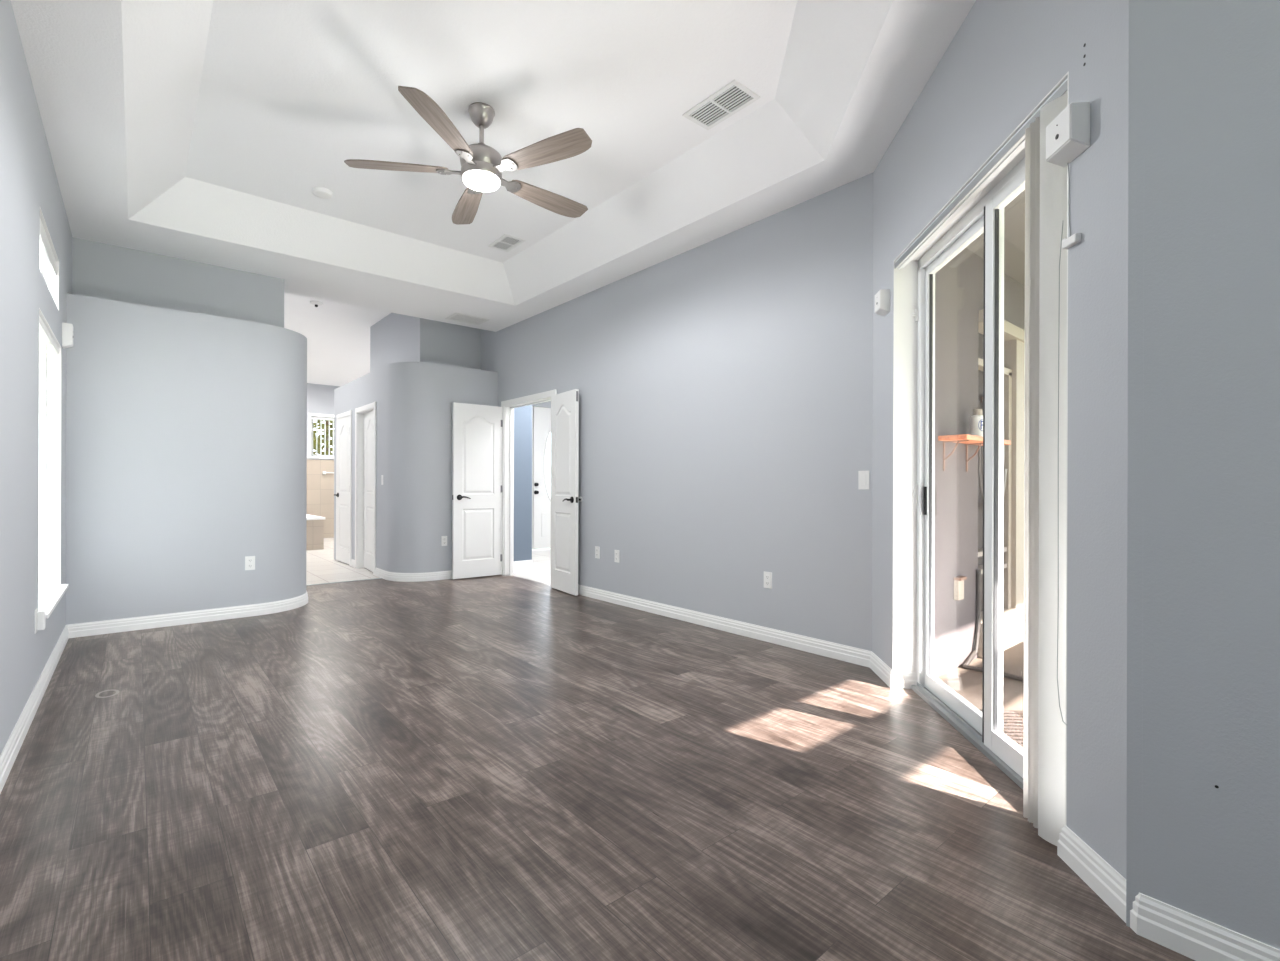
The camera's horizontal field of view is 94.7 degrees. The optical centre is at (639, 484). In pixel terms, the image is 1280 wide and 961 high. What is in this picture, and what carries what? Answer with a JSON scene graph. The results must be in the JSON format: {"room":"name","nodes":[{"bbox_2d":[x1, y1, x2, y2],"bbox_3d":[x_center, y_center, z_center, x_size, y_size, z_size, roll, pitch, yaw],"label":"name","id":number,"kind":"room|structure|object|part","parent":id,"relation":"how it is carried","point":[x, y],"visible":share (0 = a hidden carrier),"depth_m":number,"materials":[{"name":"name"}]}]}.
{"room":"empty bedroom","nodes":[
{"label":"empty bedroom","id":0,"kind":"room"},
{"bbox_2d":[0,0,71,754],"bbox_3d":[-1.636,-0.660,1.166,0.220,3.500,8.700,0,0,-40],"label":"wall","id":1,"kind":"structure","parent":0,"point":[28,178],"depth_m":2.54,"materials":[{"name":"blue paint"}]},
{"bbox_2d":[0,625,68,793],"bbox_3d":[-1.389,1.042,1.052,0.016,0.096,8.200,0,0,-40],"label":"baseboard","id":2,"kind":"structure","parent":1,"relation":"attached to","point":[8,756],"depth_m":2.65,"materials":[{"name":"white paint"}]},
{"bbox_2d":[35,608,45,633],"bbox_3d":[-2.971,0.671,2.922,0.034,0.114,0.070,0,0,-40],"label":"wall outlet","id":3,"kind":"object","parent":1,"relation":"attached to","point":[40,616],"visible":1,"depth_m":2.91,"materials":[{"name":"white plastic"}]},
{"bbox_3d":[-2.982,0.671,2.912,0.005,0.114,0.070,0,0,-40],"label":"plate","id":4,"kind":"part","parent":3,"relation":"part of","materials":[{"name":"white plastic"}]},
{"bbox_2d":[40,208,58,309],"bbox_3d":[-3.460,-1.266,3.313,0.210,0.320,0.987,0,0,-40],"label":"window","id":5,"kind":"structure","parent":1,"relation":"in","point":[54,279],"depth_m":3.74,"materials":[{"name":"white glass"}]},
{"bbox_2d":[40,218,55,292],"bbox_3d":[-3.412,-1.268,3.354,0.058,0.300,0.973,0,0,-40],"label":"vertical blind","id":6,"kind":"object","parent":5,"relation":"attached to","point":[47,259],"visible":0.38,"depth_m":3.45,"materials":[{"name":"white plastic"}]},
{"bbox_2d":[38,308,68,618],"bbox_3d":[-3.498,-0.113,3.382,0.248,1.585,1.203,0,0,-40],"label":"window","id":7,"kind":"structure","parent":1,"relation":"in","point":[49,601],"depth_m":3.86,"materials":[{"name":"white metal"}]},
{"bbox_2d":[38,315,58,600],"bbox_3d":[-3.463,-0.128,3.412,0.058,1.540,1.149,0,0,-40],"label":"vertical blind","id":8,"kind":"object","parent":7,"relation":"attached to","point":[48,347],"visible":0.61,"depth_m":3.52,"materials":[{"name":"white plastic"}]},
{"bbox_3d":[-3.477,0.668,3.402,0.188,0.023,1.203,0,0,-40],"label":"sill","id":9,"kind":"part","parent":7,"relation":"part of","materials":[{"name":"white paint"}]},
{"bbox_2d":[62,323,72,348],"bbox_3d":[-3.836,-0.997,3.954,0.052,0.159,0.090,0,0,-40],"label":"sensor box","id":10,"kind":"object","parent":1,"relation":"attached to","point":[67,328],"visible":1,"depth_m":3.92,"materials":[{"name":"white plastic"}]},
{"bbox_2d":[72,237,283,327],"bbox_3d":[-4.053,-1.886,5.256,1.409,1.062,0.736,0,0,-40],"label":"wall","id":11,"kind":"structure","parent":0,"point":[99,270],"depth_m":4.91,"materials":[{"name":"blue paint"}]},
{"bbox_2d":[66,293,306,624],"bbox_3d":[-3.838,-0.136,5.138,1.589,2.438,1.200,0,0,-40],"label":"wall","id":12,"kind":"structure","parent":0,"point":[186,432],"depth_m":4.58,"materials":[{"name":"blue paint"}]},
{"bbox_2d":[67,591,307,637],"bbox_3d":[-3.458,1.036,5.055,0.785,0.096,2.014,0,0,12],"label":"baseboard","id":13,"kind":"structure","parent":12,"relation":"attached to","point":[198,616],"depth_m":4.58,"materials":[{"name":"white paint"}]},
{"bbox_2d":[245,556,254,569],"bbox_3d":[-3.221,0.645,4.872,0.070,0.114,0.008,0,0,-40],"label":"wall outlet","id":14,"kind":"object","parent":12,"relation":"attached to","point":[249,560],"visible":1,"depth_m":4.87,"materials":[{"name":"white plastic"}]},
{"bbox_2d":[307,383,339,459],"bbox_3d":[-7.290,-0.676,11.393,4.900,3.500,0.200,0,0,-40],"label":"wall","id":15,"kind":"structure","parent":0,"point":[320,398],"depth_m":11.94,"materials":[{"name":"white paint"}]},
{"bbox_2d":[307,460,333,537],"bbox_3d":[-7.167,0.281,11.362,4.650,1.585,0.012,0,0,-40],"label":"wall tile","id":16,"kind":"structure","parent":15,"relation":"attached to","point":[320,487],"depth_m":11.97,"materials":[{"name":"beige tile"}]},
{"bbox_2d":[307,413,333,458],"bbox_3d":[-6.331,-0.991,12.165,0.980,0.905,0.230,0,0,-40],"label":"window","id":17,"kind":"structure","parent":15,"relation":"in","point":[309,414],"depth_m":11.89,"materials":[{"name":"white paint"}]},
{"bbox_3d":[-6.312,-0.554,12.143,0.980,0.030,0.170,0,0,-40],"label":"sill","id":18,"kind":"part","parent":17,"relation":"part of","materials":[{"name":"white paint"}]},
{"bbox_2d":[311,417,333,456],"bbox_3d":[-6.324,-0.981,12.158,0.830,0.794,0.075,0,0,-40],"label":"vertical blind","id":19,"kind":"object","parent":17,"relation":"attached to","point":[312,418],"visible":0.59,"depth_m":12.02,"materials":[{"name":"white plastic"}]},
{"bbox_2d":[284,293,390,386],"bbox_3d":[-5.100,-2.165,8.909,5.000,0.290,6.817,0,0,-40],"label":"ceiling","id":20,"kind":"structure","parent":0,"point":[337,335],"depth_m":8.88,"materials":[{"name":"white paint"}]},
{"bbox_2d":[310,300,322,306],"bbox_3d":[-4.087,-2.277,7.445,0.150,0.060,0.150,0,0,-40],"label":"sprinkler head","id":21,"kind":"object","parent":20,"relation":"attached to","point":[313,302],"visible":1,"depth_m":7.41},
{"bbox_2d":[284,292,495,331],"bbox_3d":[-2.673,-2.154,6.513,2.361,0.519,0.020,0,0,-40],"label":"wall","id":22,"kind":"structure","parent":0,"point":[284,292],"depth_m":6.42,"materials":[{"name":"grey paint"}]},
{"bbox_2d":[334,362,497,572],"bbox_3d":[-3.104,-0.152,7.921,1.181,2.475,2.800,0,0,-40],"label":"wall","id":23,"kind":"structure","parent":0,"point":[414,400],"depth_m":6.74,"materials":[{"name":"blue paint"}]},
{"bbox_2d":[334,416,349,563],"bbox_3d":[-4.116,0.071,8.156,0.095,2.000,0.618,0,0,-42],"label":"door","id":24,"kind":"structure","parent":23,"relation":"in","point":[343,424],"depth_m":8.17,"materials":[{"name":"white paint"}]},
{"bbox_2d":[336,410,351,565],"bbox_3d":[-4.060,0.039,8.210,0.137,2.087,0.754,0,0,-40],"label":"trim","id":25,"kind":"structure","parent":23,"relation":"attached to","point":[348,413],"depth_m":7.91,"materials":[{"name":"white paint"}]},
{"bbox_2d":[306,578,381,585],"bbox_3d":[-3.291,1.082,6.617,0.810,0.006,0.035,0,0,-40],"label":"trim","id":26,"kind":"structure","parent":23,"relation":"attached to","point":[372,578],"depth_m":6.59,"materials":[{"name":"grey metal"}]},
{"bbox_2d":[351,559,354,567],"bbox_3d":[-3.796,1.036,7.806,0.016,0.096,0.196,0,0,-40],"label":"baseboard","id":27,"kind":"structure","parent":23,"relation":"attached to","point":[352,560],"depth_m":7.80,"materials":[{"name":"white paint"}]},
{"bbox_2d":[355,402,376,574],"bbox_3d":[-3.404,0.041,7.441,0.137,2.087,0.854,0,0,-40],"label":"trim","id":28,"kind":"structure","parent":23,"relation":"attached to","point":[361,411],"depth_m":7.68,"materials":[{"name":"white paint"}]},
{"bbox_2d":[364,410,373,571],"bbox_3d":[-3.397,0.073,7.446,0.035,2.000,0.700,0,0,-36],"label":"door","id":29,"kind":"structure","parent":23,"relation":"in","point":[368,417],"depth_m":7.49,"materials":[{"name":"white paint"}]},
{"bbox_2d":[375,567,451,581],"bbox_3d":[-2.436,1.039,6.903,1.447,0.096,0.516,0,0,-6],"label":"baseboard","id":30,"kind":"structure","parent":23,"relation":"attached to","point":[441,575],"depth_m":6.69,"materials":[{"name":"white paint"}]},
{"bbox_2d":[441,536,446,545],"bbox_3d":[-2.256,0.645,6.800,0.070,0.114,0.008,0,0,-40],"label":"wall outlet","id":31,"kind":"object","parent":23,"relation":"attached to","point":[443,538],"visible":1,"depth_m":6.79,"materials":[{"name":"white plastic"}]},
{"bbox_2d":[370,313,480,371],"bbox_3d":[-2.638,-1.876,8.402,1.713,1.075,1.987,0,0,-40],"label":"wall","id":32,"kind":"structure","parent":0,"point":[394,338],"depth_m":7.45,"materials":[{"name":"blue paint"}]},
{"bbox_2d":[11,0,975,331],"bbox_3d":[-0.247,-2.032,2.600,3.750,0.288,9.083,0,0,-40],"label":"ceiling","id":33,"kind":"structure","parent":0,"point":[202,131],"depth_m":3.40,"materials":[{"name":"white paint"}]},
{"bbox_2d":[312,187,332,198],"bbox_3d":[-2.361,-2.163,4.383,0.136,0.036,0.136,0,0,-40],"label":"smoke detector","id":34,"kind":"object","parent":33,"relation":"attached to","point":[320,192],"visible":1,"depth_m":4.35,"materials":[{"name":"white plastic"}]},
{"bbox_2d":[445,313,489,324],"bbox_3d":[-1.964,-1.888,6.713,0.400,0.008,0.300,0,0,-40],"label":"ceiling vent","id":35,"kind":"object","parent":33,"relation":"in","point":[459,317],"visible":1,"depth_m":6.71,"materials":[{"name":"white plastic"}]},
{"bbox_2d":[344,86,591,224],"bbox_3d":[-0.885,-1.956,3.467,1.389,0.442,1.443,0,0,-40],"label":"ceiling fan","id":36,"kind":"object","parent":33,"relation":"hanging from","point":[482,166],"visible":1,"depth_m":3.33,"materials":[{"name":"brown wood"}]},
{"bbox_3d":[-1.381,-1.816,3.362,0.560,0.008,0.155,0,13,-8],"label":"fan blade","id":37,"kind":"part","parent":36,"relation":"part of","materials":[{"name":"brown wood"}]},
{"bbox_3d":[-1.000,-1.815,2.970,0.155,0.008,0.560,13,2,10],"label":"fan blade","id":38,"kind":"part","parent":36,"relation":"part of","materials":[{"name":"brown wood"}]},
{"bbox_3d":[-1.127,-1.815,3.845,0.155,0.008,0.560,-14,6,-25],"label":"fan blade","id":39,"kind":"part","parent":36,"relation":"part of","materials":[{"name":"brown wood"}]},
{"bbox_2d":[462,170,499,191],"bbox_3d":[-0.921,-1.756,3.428,0.214,0.042,0.214,0,0,-40],"label":"diffuser","id":40,"kind":"object","parent":36,"relation":"attached to","point":[478,180],"depth_m":3.38,"materials":[{"name":"white glass"}]},
{"bbox_3d":[-0.510,-1.813,3.212,0.560,0.008,0.155,0,-13,28],"label":"fan blade","id":41,"kind":"part","parent":36,"relation":"part of","materials":[{"name":"brown wood"}]},
{"bbox_3d":[-0.588,-1.813,3.753,0.560,0.008,0.155,0,-13,-44],"label":"fan blade","id":42,"kind":"part","parent":36,"relation":"part of","materials":[{"name":"brown wood"}]},
{"bbox_2d":[488,234,525,251],"bbox_3d":[-1.202,-2.174,5.305,0.200,0.009,0.340,0,0,-40],"label":"ceiling vent","id":43,"kind":"object","parent":33,"relation":"in","point":[506,243],"visible":1,"depth_m":5.30,"materials":[{"name":"white plastic"}]},
{"bbox_2d":[682,79,759,129],"bbox_3d":[0.461,-2.169,3.379,0.220,0.009,0.400,0,0,-40],"label":"ceiling vent","id":44,"kind":"object","parent":33,"relation":"in","point":[734,96],"visible":1,"depth_m":3.37,"materials":[{"name":"white plastic"}]},
{"bbox_2d":[514,405,531,560],"bbox_3d":[-2.278,-0.512,8.441,0.509,3.200,2.000,0,0,-40],"label":"wall","id":45,"kind":"structure","parent":0,"point":[522,416],"depth_m":7.76,"materials":[{"name":"paint"}]},
{"bbox_2d":[514,560,532,568],"bbox_3d":[-2.198,1.040,8.358,0.520,0.096,1.796,0,0,-40],"label":"baseboard","id":46,"kind":"structure","parent":45,"relation":"attached to","point":[526,563],"depth_m":7.75,"materials":[{"name":"white paint"}]},
{"bbox_2d":[532,401,550,407],"bbox_3d":[-1.512,-0.510,10.245,3.400,3.200,0.150,0,0,-40],"label":"wall","id":47,"kind":"structure","parent":0,"point":[544,404],"depth_m":10.04,"materials":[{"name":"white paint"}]},
{"bbox_2d":[532,406,532,548],"bbox_3d":[-2.130,-0.124,9.632,0.885,2.400,0.106,0,0,-40],"label":"door","id":48,"kind":"structure","parent":47,"relation":"in","point":[532,406],"depth_m":9.92,"materials":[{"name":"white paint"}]},
{"bbox_2d":[533,406,550,548],"bbox_3d":[-1.452,-0.122,10.210,0.885,2.400,0.106,0,0,-40],"label":"door","id":49,"kind":"structure","parent":47,"relation":"in","point":[541,415],"depth_m":10.02,"materials":[{"name":"white paint"}]},
{"bbox_3d":[-1.456,-0.342,10.216,0.505,1.395,0.036,0,0,-40],"label":"glass moulding","id":50,"kind":"part","parent":49,"relation":"part of","materials":[{"name":"white paint"}]},
{"bbox_2d":[0,537,1194,960],"bbox_3d":[-0.689,1.140,6.580,8.500,0.095,15.900,0,0,-40],"label":"floor","id":51,"kind":"structure","parent":0,"point":[493,767],"depth_m":2.04,"materials":[{"name":"wood"}]},
{"bbox_2d":[306,514,324,549],"bbox_3d":[-6.392,0.809,9.975,1.590,0.535,1.570,0,0,-40],"label":"bathtub","id":52,"kind":"object","parent":51,"relation":"on","point":[314,532],"visible":0.03,"depth_m":9.82,"materials":[{"name":"beige tile"}]},
{"bbox_2d":[961,569,1023,681],"bbox_3d":[2.147,0.842,3.427,0.261,0.584,0.827,0,0,-8],"label":"power cable","id":53,"kind":"object","parent":51,"relation":"on","point":[965,665],"visible":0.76,"depth_m":3.80,"materials":[{"name":"black rubber"}]},
{"bbox_2d":[979,709,1023,747],"bbox_3d":[1.881,1.120,2.446,0.620,0.019,0.950,0,0,5],"label":"door mat","id":54,"kind":"object","parent":51,"relation":"on","point":[1013,720],"visible":0.02,"depth_m":2.73,"materials":[{"name":"beige fabric"}]},
{"bbox_2d":[481,173,872,650],"bbox_3d":[-0.279,-0.657,5.614,0.120,3.500,5.320,0,0,-40],"label":"wall","id":55,"kind":"structure","parent":0,"point":[724,383],"depth_m":4.38,"materials":[{"name":"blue paint"}]},
{"bbox_2d":[452,402,502,578],"bbox_3d":[-1.900,0.067,6.937,0.622,2.020,0.154,0,0,-39],"label":"door","id":56,"kind":"structure","parent":55,"relation":"in","point":[476,429],"depth_m":6.91,"materials":[{"name":"white paint"}]},
{"bbox_3d":[-2.023,0.141,6.775,0.150,0.066,0.060,0,0,-39],"label":"handle","id":57,"kind":"part","parent":56,"relation":"part of","materials":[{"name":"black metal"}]},
{"bbox_2d":[501,389,556,575],"bbox_3d":[-1.237,0.040,6.721,0.137,2.102,1.224,0,0,-40],"label":"trim","id":58,"kind":"structure","parent":55,"relation":"attached to","point":[508,406],"depth_m":7.11,"materials":[{"name":"white paint"}]},
{"bbox_2d":[550,389,580,594],"bbox_3d":[-0.773,0.070,6.003,0.154,2.020,0.558,0,0,-34],"label":"door","id":59,"kind":"structure","parent":55,"relation":"in","point":[565,405],"depth_m":5.96,"materials":[{"name":"white paint"}]},
{"bbox_3d":[-0.715,0.145,5.832,0.060,0.066,0.150,0,0,-34],"label":"handle","id":60,"kind":"part","parent":59,"relation":"part of","materials":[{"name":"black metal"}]},
{"bbox_2d":[595,546,599,558],"bbox_3d":[-0.411,0.648,5.666,0.008,0.114,0.070,0,0,-40],"label":"wall outlet","id":61,"kind":"object","parent":55,"relation":"attached to","point":[597,549],"visible":1,"depth_m":5.66,"materials":[{"name":"white plastic"}]},
{"bbox_2d":[614,550,618,562],"bbox_3d":[-0.214,0.656,5.435,0.008,0.114,0.070,0,0,-40],"label":"wall outlet","id":62,"kind":"object","parent":55,"relation":"attached to","point":[616,552],"visible":1,"depth_m":5.43,"materials":[{"name":"white plastic"}]},
{"bbox_2d":[578,584,916,688],"bbox_3d":[0.273,1.047,4.660,0.273,0.096,3.859,0,0,-40],"label":"baseboard","id":63,"kind":"structure","parent":55,"relation":"attached to","point":[899,680],"depth_m":4.10,"materials":[{"name":"white paint"}]},
{"bbox_2d":[764,571,771,588],"bbox_3d":[0.895,0.667,4.135,0.008,0.114,0.070,0,0,-40],"label":"wall outlet","id":64,"kind":"object","parent":55,"relation":"attached to","point":[767,575],"visible":1,"depth_m":4.13,"materials":[{"name":"white plastic"}]},
{"bbox_2d":[858,471,868,488],"bbox_3d":[1.362,-0.030,3.591,0.008,0.114,0.070,0,0,-40],"label":"light switch","id":65,"kind":"object","parent":55,"relation":"attached to","point":[863,476],"visible":1,"depth_m":3.59,"materials":[{"name":"white plastic"}]},
{"bbox_2d":[934,248,1024,676],"bbox_3d":[3.287,-0.597,4.854,4.700,3.600,0.120,0,0,-40],"label":"wall","id":66,"kind":"structure","parent":0,"point":[959,284],"depth_m":3.65,"materials":[{"name":"paint"}]},
{"bbox_2d":[953,576,966,600],"bbox_3d":[1.968,0.635,3.623,0.092,0.140,0.045,0,0,-40],"label":"outlet","id":67,"kind":"object","parent":66,"relation":"attached to","point":[959,580],"visible":1,"depth_m":3.60,"materials":[{"name":"beige plastic"}]},
{"bbox_3d":[1.963,0.640,3.629,0.084,0.130,0.030,0,0,-40],"label":"plate","id":68,"kind":"part","parent":67,"relation":"part of","materials":[{"name":"beige plastic"}]},
{"bbox_2d":[953,576,966,580],"bbox_3d":[1.968,0.573,3.623,0.092,0.017,0.045,0,0,-40],"label":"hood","id":69,"kind":"object","parent":67,"relation":"attached to","point":[959,578],"depth_m":3.60,"materials":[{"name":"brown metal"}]},
{"bbox_2d":[938,434,1010,471],"bbox_3d":[2.072,-0.187,3.635,0.710,0.203,0.160,0,0,-40],"label":"wall shelf","id":70,"kind":"object","parent":66,"relation":"attached to","point":[967,439],"visible":0.81,"depth_m":3.48,"materials":[{"name":"orange wood"}]},
{"bbox_2d":[970,409,982,435],"bbox_3d":[2.097,-0.380,3.660,0.080,0.183,0.083,0,0,-40],"label":"spray bottle","id":71,"kind":"object","parent":70,"relation":"on","point":[976,421],"visible":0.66,"depth_m":3.63,"materials":[{"name":"white plastic"}]},
{"bbox_2d":[978,606,1023,657],"bbox_3d":[3.640,1.019,5.120,3.810,0.230,0.180,0,0,-40],"label":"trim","id":72,"kind":"structure","parent":66,"relation":"attached to","point":[1013,619],"depth_m":4.11,"materials":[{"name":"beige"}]},
{"bbox_2d":[978,309,1024,608],"bbox_3d":[2.529,-0.121,4.176,0.890,2.045,0.130,0,0,-40],"label":"trim","id":73,"kind":"structure","parent":66,"relation":"attached to","point":[1014,336],"depth_m":4.31,"materials":[{"name":"beige wood"}]},
{"bbox_2d":[978,333,982,611],"bbox_3d":[2.381,-0.149,4.412,1.050,2.700,0.380,0,0,-40],"label":"wall","id":74,"kind":"structure","parent":0,"point":[980,336],"depth_m":4.20,"materials":[{"name":"beige paint"}]},
{"bbox_2d":[978,547,1006,556],"bbox_3d":[2.423,0.466,4.138,0.660,0.030,0.088,0,0,-40],"label":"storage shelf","id":75,"kind":"object","parent":74,"relation":"attached to","point":[980,551],"visible":0.21,"depth_m":4.06,"materials":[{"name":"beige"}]},
{"bbox_2d":[978,563,1006,573],"bbox_3d":[2.422,0.586,4.138,0.660,0.030,0.088,0,0,-40],"label":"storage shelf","id":76,"kind":"object","parent":74,"relation":"attached to","point":[980,567],"visible":0.21,"depth_m":4.13,"materials":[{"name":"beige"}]},
{"bbox_3d":[2.470,-0.594,4.194,0.040,0.070,0.065,0,0,-40],"label":"hook","id":77,"kind":"object","parent":74,"relation":"attached to","visible":0},
{"bbox_2d":[978,400,1006,499],"bbox_3d":[2.490,-0.239,4.170,0.368,0.827,0.086,0,0,-40],"label":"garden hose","id":78,"kind":"object","parent":77,"relation":"hanging from","point":[980,451],"visible":0.05,"depth_m":4.08,"materials":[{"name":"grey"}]},
{"bbox_2d":[966,190,1024,285],"bbox_3d":[3.838,-1.545,3.378,6.182,0.100,3.142,0,0,-40],"label":"ceiling","id":79,"kind":"structure","parent":0,"point":[1014,212],"depth_m":3.65,"materials":[{"name":"white paint"}]},
{"bbox_2d":[872,0,1144,878],"bbox_3d":[1.418,-0.652,2.491,0.200,3.500,2.113,0,0,5],"label":"wall","id":80,"kind":"structure","parent":0,"point":[1005,56],"depth_m":1.69,"materials":[{"name":"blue paint"}]},
{"bbox_2d":[874,289,889,315],"bbox_3d":[1.355,-1.018,3.300,0.056,0.124,0.100,0,0,5],"label":"sensor box","id":81,"kind":"object","parent":80,"relation":"attached to","point":[882,297],"visible":1,"depth_m":3.25,"materials":[{"name":"white plastic"}]},
{"bbox_2d":[912,157,1024,788],"bbox_3d":[1.466,-0.059,2.454,0.116,2.315,1.471,0,0,5],"label":"door","id":82,"kind":"structure","parent":80,"relation":"in","point":[984,729],"depth_m":2.44,"materials":[{"name":"white metal"}]},
{"bbox_3d":[1.512,0.083,3.127,0.011,0.150,0.020,0,0,5],"label":"lock pull","id":83,"kind":"part","parent":82,"relation":"part of","materials":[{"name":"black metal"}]},
{"bbox_3d":[1.509,-0.046,2.791,0.034,2.241,0.730,0,0,5],"label":"panel","id":84,"kind":"part","parent":82,"relation":"part of","materials":[{"name":"glass"}]},
{"bbox_3d":[1.415,-0.046,2.094,0.034,2.241,0.695,0,0,5],"label":"panel","id":85,"kind":"part","parent":82,"relation":"part of","materials":[{"name":"glass"}]},
{"bbox_2d":[892,71,1068,825],"bbox_3d":[1.377,-0.059,2.461,0.126,2.315,1.471,0,0,5],"label":"trim","id":86,"kind":"structure","parent":80,"relation":"attached to","point":[905,328],"depth_m":3.19,"materials":[{"name":"white paint"}]},
{"bbox_2d":[895,77,1067,845],"bbox_3d":[1.334,-0.064,2.457,0.101,2.291,1.470,0,0,5],"label":"vertical blind","id":87,"kind":"object","parent":80,"relation":"attached to","point":[1045,381],"visible":0.85,"depth_m":1.81,"materials":[{"name":"white plastic"}]},
{"bbox_3d":[1.261,-0.231,1.754,0.049,1.872,0.033,0,0,-38],"label":"pull cord","id":88,"kind":"part","parent":87,"relation":"part of","materials":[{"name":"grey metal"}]},
{"bbox_2d":[1046,102,1089,166],"bbox_3d":[1.228,-1.003,1.695,0.056,0.124,0.115,0,0,4],"label":"sensor box","id":89,"kind":"object","parent":80,"relation":"attached to","point":[1068,134],"visible":1,"depth_m":1.66,"materials":[{"name":"white plastic"}]},
{"bbox_2d":[1062,163,1080,248],"bbox_3d":[1.248,-0.818,1.710,0.018,0.250,0.072,0,0,5],"label":"wire","id":90,"kind":"object","parent":89,"relation":"hanging from","point":[1075,238],"visible":1,"depth_m":1.71,"materials":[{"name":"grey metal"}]},
{"bbox_2d":[1142,3,1144,735],"bbox_3d":[1.352,-0.652,1.442,0.224,3.500,0.063,0,0,-14],"label":"wall","id":91,"kind":"structure","parent":0,"point":[1144,3],"depth_m":1.45,"materials":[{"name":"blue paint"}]},
{"bbox_2d":[1126,0,1279,949],"bbox_3d":[2.178,-0.650,0.496,0.200,3.500,2.729,0,0,-40],"label":"wall","id":92,"kind":"structure","parent":0,"point":[1203,469],"depth_m":1.36,"materials":[{"name":"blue paint"}]},
{"bbox_2d":[1057,825,1279,960],"bbox_3d":[2.117,1.052,0.577,0.252,0.096,2.925,0,0,-40],"label":"baseboard","id":93,"kind":"structure","parent":92,"relation":"attached to","point":[1192,936],"depth_m":1.41,"materials":[{"name":"white paint"}]},
{"label":"outside","id":94,"kind":"structure","parent":0,"visible":0},
{"bbox_3d":[-3.249,1.235,3.803,60.000,0.100,70.000,0,0,-40],"label":"ground","id":95,"kind":"structure","parent":94,"visible":0},
{"bbox_2d":[313,420,332,454],"bbox_3d":[-7.137,-0.635,13.531,3.553,3.627,3.333,0,0,-6],"label":"tree","id":96,"kind":"object","parent":95,"relation":"on","point":[327,422],"visible":0.05,"depth_m":13.32,"materials":[{"name":"green plant"}]}
]}

